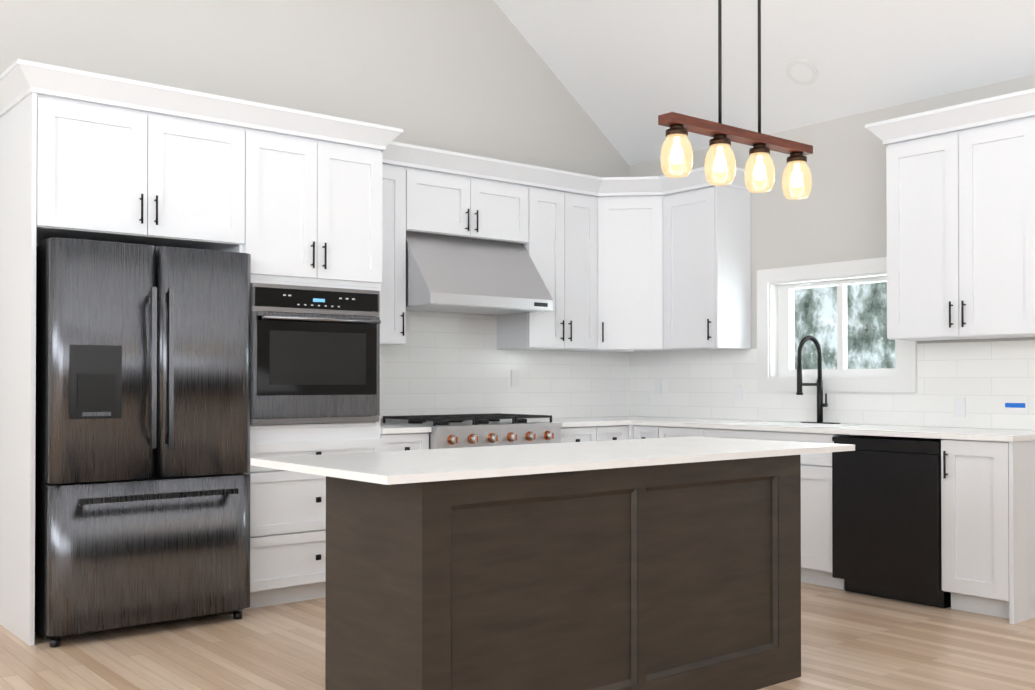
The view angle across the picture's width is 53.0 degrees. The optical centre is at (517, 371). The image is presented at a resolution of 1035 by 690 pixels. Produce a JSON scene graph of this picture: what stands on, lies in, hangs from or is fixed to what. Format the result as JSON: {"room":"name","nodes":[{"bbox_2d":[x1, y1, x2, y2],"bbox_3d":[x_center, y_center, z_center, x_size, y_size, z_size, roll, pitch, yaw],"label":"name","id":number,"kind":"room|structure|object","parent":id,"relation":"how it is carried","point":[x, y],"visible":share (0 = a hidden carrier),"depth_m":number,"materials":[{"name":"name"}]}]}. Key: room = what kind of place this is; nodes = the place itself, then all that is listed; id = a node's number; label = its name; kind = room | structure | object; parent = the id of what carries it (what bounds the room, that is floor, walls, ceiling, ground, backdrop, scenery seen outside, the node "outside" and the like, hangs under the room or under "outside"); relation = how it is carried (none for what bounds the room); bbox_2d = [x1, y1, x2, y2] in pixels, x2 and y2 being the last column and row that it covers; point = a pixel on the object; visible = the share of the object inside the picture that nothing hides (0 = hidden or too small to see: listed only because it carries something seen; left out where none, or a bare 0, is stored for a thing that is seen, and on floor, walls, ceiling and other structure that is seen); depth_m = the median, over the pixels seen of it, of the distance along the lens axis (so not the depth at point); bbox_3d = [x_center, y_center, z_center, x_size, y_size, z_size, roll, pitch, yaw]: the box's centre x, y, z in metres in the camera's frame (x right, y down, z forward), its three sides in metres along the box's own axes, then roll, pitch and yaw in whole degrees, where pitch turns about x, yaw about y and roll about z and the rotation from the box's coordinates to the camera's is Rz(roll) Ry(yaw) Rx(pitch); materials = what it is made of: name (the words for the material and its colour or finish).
{"room":"kitchen","nodes":[
{"label":"kitchen","id":0,"kind":"room"},
{"bbox_2d":[0,0,629,419],"bbox_3d":[-2.599,-1.905,5.226,9.200,6.265,0.154,0,-1,-39],"label":"wall","id":1,"kind":"structure","parent":0,"point":[472,76],"depth_m":6.69,"materials":[{"name":"grey paint"}]},
{"bbox_2d":[0,91,247,249],"bbox_3d":[-1.971,-0.944,5.218,0.992,0.598,0.636,0,-1,-39],"label":"upper cabinet","id":2,"kind":"object","parent":1,"relation":"attached to","point":[72,166],"depth_m":4.93,"materials":[{"name":"white wood"}]},
{"bbox_2d":[216,123,385,290],"bbox_3d":[-1.299,-0.853,5.764,0.893,0.769,0.636,0,-1,-39],"label":"upper cabinet","id":3,"kind":"object","parent":1,"relation":"attached to","point":[284,196],"depth_m":5.53,"materials":[{"name":"white wood"}]},
{"bbox_2d":[250,283,380,424],"bbox_3d":[-1.234,-0.084,5.742,0.751,0.725,0.691,0,-1,-39],"label":"wall oven","id":4,"kind":"object","parent":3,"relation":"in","point":[314,354],"visible":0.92,"depth_m":5.50,"materials":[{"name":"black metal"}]},
{"bbox_2d":[381,161,408,345],"bbox_3d":[-0.911,-0.697,6.266,0.340,1.070,0.346,0,-1,-39],"label":"upper cabinet","id":5,"kind":"object","parent":1,"relation":"attached to","point":[395,177],"depth_m":6.20,"materials":[{"name":"white wood"}]},
{"bbox_2d":[409,165,528,244],"bbox_3d":[-0.406,-1.037,6.682,0.957,0.381,0.346,0,-1,-39],"label":"upper cabinet","id":6,"kind":"object","parent":1,"relation":"attached to","point":[445,202],"depth_m":6.53,"materials":[{"name":"white wood"}]},
{"bbox_2d":[406,231,552,314],"bbox_3d":[-0.326,-0.616,6.580,0.950,0.460,0.597,0,-1,-39],"label":"range hood","id":7,"kind":"object","parent":1,"relation":"attached to","point":[449,274],"visible":0.84,"depth_m":6.41,"materials":[{"name":"silver metal"}]},
{"bbox_2d":[511,370,518,386],"bbox_3d":[-0.016,0.050,7.206,0.070,0.115,0.005,0,-1,-39],"label":"electrical outlet plate","id":8,"kind":"object","parent":1,"relation":"attached to","point":[514,373],"depth_m":7.20,"materials":[{"name":"white plastic"}]},
{"bbox_2d":[497,181,596,351],"bbox_3d":[0.253,-0.688,7.180,0.689,1.070,0.402,0,-1,-39],"label":"upper cabinet","id":9,"kind":"object","parent":1,"relation":"attached to","point":[562,247],"depth_m":7.04,"materials":[{"name":"white wood"}]},
{"bbox_2d":[557,175,700,351],"bbox_3d":[0.805,-0.742,7.414,0.740,1.184,0.740,0,-1,-39],"label":"upper cabinet","id":10,"kind":"object","parent":1,"relation":"attached to","point":[645,264],"depth_m":7.22,"materials":[{"name":"white wood"}]},
{"bbox_2d":[0,582,1034,689],"bbox_3d":[0.544,1.239,1.340,9.200,0.100,10.200,0,-1,-39],"label":"floor","id":11,"kind":"structure","parent":0,"point":[853,641],"depth_m":4.51,"materials":[{"name":"brown wood"}]},
{"bbox_2d":[35,238,250,647],"bbox_3d":[-1.897,0.319,5.111,0.940,1.815,0.825,0,-1,-39],"label":"fridge","id":12,"kind":"object","parent":11,"relation":"on","point":[142,469],"visible":0.98,"depth_m":4.77,"materials":[{"name":"black metal"}]},
{"bbox_2d":[233,422,381,611],"bbox_3d":[-1.270,0.768,5.772,0.816,0.930,0.636,0,-1,-39],"label":"base cabinet","id":13,"kind":"object","parent":11,"relation":"on","point":[288,508],"depth_m":5.45,"materials":[{"name":"white wood"}]},
{"bbox_2d":[380,432,428,451],"bbox_3d":[-0.831,0.796,6.141,0.326,0.884,0.616,0,-1,-39],"label":"base cabinet","id":14,"kind":"object","parent":11,"relation":"on","point":[406,437],"depth_m":5.91,"materials":[{"name":"white wood"}]},
{"bbox_2d":[380,424,431,435],"bbox_3d":[-0.824,0.337,6.137,0.326,0.030,0.640,0,-1,-39],"label":"countertop","id":15,"kind":"structure","parent":14,"relation":"on","point":[385,429],"depth_m":5.91,"materials":[{"name":"white stone"}]},
{"bbox_2d":[380,413,561,448],"bbox_3d":[-0.294,0.760,6.503,0.956,0.962,0.734,0,-1,-39],"label":"range","id":16,"kind":"object","parent":11,"relation":"on","point":[465,430],"visible":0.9,"depth_m":6.28,"materials":[{"name":"silver metal"}]},
{"bbox_2d":[325,456,800,689],"bbox_3d":[0.248,0.769,3.794,1.815,0.890,0.570,0,-1,-39],"label":"kitchen island","id":17,"kind":"object","parent":11,"relation":"on","point":[670,563],"depth_m":3.41,"materials":[{"name":"wood"}]},
{"bbox_2d":[251,436,854,483],"bbox_3d":[0.244,0.312,3.925,2.270,0.025,0.870,0,-1,-39],"label":"island countertop","id":18,"kind":"structure","parent":17,"relation":"on","point":[427,466],"depth_m":3.57,"materials":[{"name":"white stone"}]},
{"bbox_2d":[561,428,607,442],"bbox_3d":[0.215,0.805,6.995,0.446,0.884,0.616,0,-1,-39],"label":"base cabinet","id":19,"kind":"object","parent":11,"relation":"on","point":[567,434],"depth_m":6.79,"materials":[{"name":"white wood"}]},
{"bbox_2d":[527,416,687,427],"bbox_3d":[0.555,0.348,7.261,1.304,0.030,0.640,0,-1,-39],"label":"countertop","id":20,"kind":"structure","parent":19,"relation":"on","point":[581,422],"depth_m":7.00,"materials":[{"name":"white stone"}]},
{"bbox_2d":[608,424,619,439],"bbox_3d":[0.412,0.806,7.155,0.371,0.884,0.616,0,-1,-39],"label":"base cabinet","id":21,"kind":"object","parent":11,"relation":"on","point":[613,429],"depth_m":6.96,"materials":[{"name":"white wood"}]},
{"bbox_2d":[620,424,635,439],"bbox_3d":[0.782,0.809,7.442,0.717,0.884,0.640,0,-1,-39],"label":"base cabinet","id":22,"kind":"object","parent":11,"relation":"on","point":[626,430],"depth_m":7.02,"materials":[{"name":"white wood"}]},
{"bbox_2d":[634,426,646,438],"bbox_3d":[1.120,0.806,7.105,0.616,0.884,0.306,0,-1,-39],"label":"base cabinet","id":23,"kind":"object","parent":11,"relation":"on","point":[640,432],"depth_m":6.99,"materials":[{"name":"white wood"}]},
{"bbox_2d":[647,426,690,437],"bbox_3d":[1.291,0.804,6.895,0.616,0.884,0.544,0,-1,-39],"label":"base cabinet","id":24,"kind":"object","parent":11,"relation":"on","point":[652,431],"depth_m":6.80,"materials":[{"name":"white wood"}]},
{"bbox_2d":[691,430,870,589],"bbox_3d":[1.689,0.799,6.408,0.616,0.884,1.021,0,-1,-39],"label":"base cabinet","id":25,"kind":"object","parent":11,"relation":"on","point":[816,469],"depth_m":5.94,"materials":[{"name":"white wood"}]},
{"bbox_2d":[832,435,950,607],"bbox_3d":[2.192,0.799,5.752,0.615,0.868,0.622,0,-1,-39],"label":"dishwasher","id":26,"kind":"object","parent":11,"relation":"on","point":[886,516],"visible":0.69,"depth_m":5.54,"materials":[{"name":"black plastic"}]},
{"bbox_2d":[937,438,1034,623],"bbox_3d":[2.527,0.788,5.379,0.616,0.884,0.370,0,-1,-39],"label":"base cabinet","id":27,"kind":"object","parent":11,"relation":"on","point":[988,519],"depth_m":5.16,"materials":[{"name":"white wood"}]},
{"bbox_2d":[631,418,1034,441],"bbox_3d":[1.829,0.338,6.222,0.640,0.030,2.578,0,-1,-39],"label":"countertop","id":28,"kind":"structure","parent":27,"relation":"on","point":[964,434],"depth_m":5.82,"materials":[{"name":"white stone"}]},
{"bbox_2d":[755,422,778,425],"bbox_3d":[1.696,0.443,6.353,0.450,0.202,0.760,0,-1,-39],"label":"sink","id":29,"kind":"object","parent":28,"relation":"in","point":[756,423],"depth_m":6.73,"materials":[{"name":"white ceramic"}]},
{"bbox_2d":[796,335,839,423],"bbox_3d":[1.820,0.050,6.457,0.261,0.549,0.250,0,-1,-39],"label":"faucet","id":30,"kind":"object","parent":28,"relation":"on","point":[818,384],"visible":1,"depth_m":6.49,"materials":[{"name":"black metal"}]},
{"bbox_2d":[494,0,1034,164],"bbox_3d":[0.607,-3.271,1.309,9.200,3.551,10.000,0,-1,-39],"label":"ceiling","id":31,"kind":"structure","parent":0,"point":[626,72],"depth_m":6.45,"materials":[{"name":"white paint"}]},
{"bbox_2d":[658,0,812,199],"bbox_3d":[0.809,-2.175,3.784,0.795,3.020,0.120,0,-1,-39],"label":"pendant light","id":32,"kind":"object","parent":31,"relation":"hanging from","point":[676,158],"visible":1,"depth_m":3.70,"materials":[{"name":"brown wood"}]},
{"bbox_2d":[786,59,817,84],"bbox_3d":[1.736,-1.826,6.344,0.168,0.127,0.200,0,-1,-39],"label":"recessed light","id":33,"kind":"object","parent":31,"relation":"in","point":[801,72],"visible":1,"depth_m":6.33,"materials":[{"name":"white plastic"}]},
{"bbox_2d":[630,74,1034,429],"bbox_3d":[4.074,-0.198,4.104,0.154,2.830,10.000,0,-1,-39],"label":"wall","id":34,"kind":"structure","parent":0,"point":[838,213],"depth_m":6.52,"materials":[{"name":"grey paint"}]},
{"bbox_2d":[654,379,661,393],"bbox_3d":[1.040,0.113,7.692,0.006,0.114,0.070,0,-1,-39],"label":"electrical outlet plate","id":35,"kind":"object","parent":34,"relation":"attached to","point":[657,382],"depth_m":7.69,"materials":[{"name":"white plastic"}]},
{"bbox_2d":[665,181,750,350],"bbox_3d":[1.253,-0.688,7.128,0.403,1.070,0.548,0,-1,-39],"label":"upper cabinet","id":36,"kind":"object","parent":34,"relation":"attached to","point":[708,227],"depth_m":6.97,"materials":[{"name":"white wood"}]},
{"bbox_2d":[734,385,742,400],"bbox_3d":[1.514,0.147,7.110,0.006,0.114,0.070,0,-1,-39],"label":"electrical outlet plate","id":37,"kind":"object","parent":34,"relation":"attached to","point":[738,389],"depth_m":7.11,"materials":[{"name":"white plastic"}]},
{"bbox_2d":[757,257,916,392],"bbox_3d":[2.031,-0.276,6.585,0.157,0.815,1.145,0,-1,-39],"label":"window","id":38,"kind":"structure","parent":34,"relation":"in","point":[776,370],"depth_m":6.65,"materials":[{"name":"white wood"}]},
{"bbox_2d":[865,88,1034,340],"bbox_3d":[2.464,-0.793,5.623,0.428,1.220,1.034,0,-1,-39],"label":"upper cabinet","id":39,"kind":"object","parent":34,"relation":"attached to","point":[960,190],"visible":1,"depth_m":5.53,"materials":[{"name":"white wood"}]},
{"bbox_2d":[953,397,965,417],"bbox_3d":[2.506,0.205,5.893,0.006,0.114,0.070,0,-1,-39],"label":"electrical outlet plate","id":40,"kind":"object","parent":34,"relation":"attached to","point":[958,407],"depth_m":5.89,"materials":[{"name":"white plastic"}]},
{"bbox_2d":[1005,403,1024,407],"bbox_3d":[2.707,0.185,5.650,0.002,0.025,0.110,0,-1,-39],"label":"sticker","id":41,"kind":"object","parent":34,"relation":"attached to","point":[1010,405],"depth_m":5.65,"materials":[{"name":"blue"}]},
{"label":"outside","id":42,"kind":"structure","parent":0,"visible":0},
{"bbox_2d":[794,282,894,368],"bbox_3d":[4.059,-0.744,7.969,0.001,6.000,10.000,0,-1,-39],"label":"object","id":43,"kind":"structure","parent":42,"point":[852,304],"depth_m":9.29,"materials":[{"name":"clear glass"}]}
]}

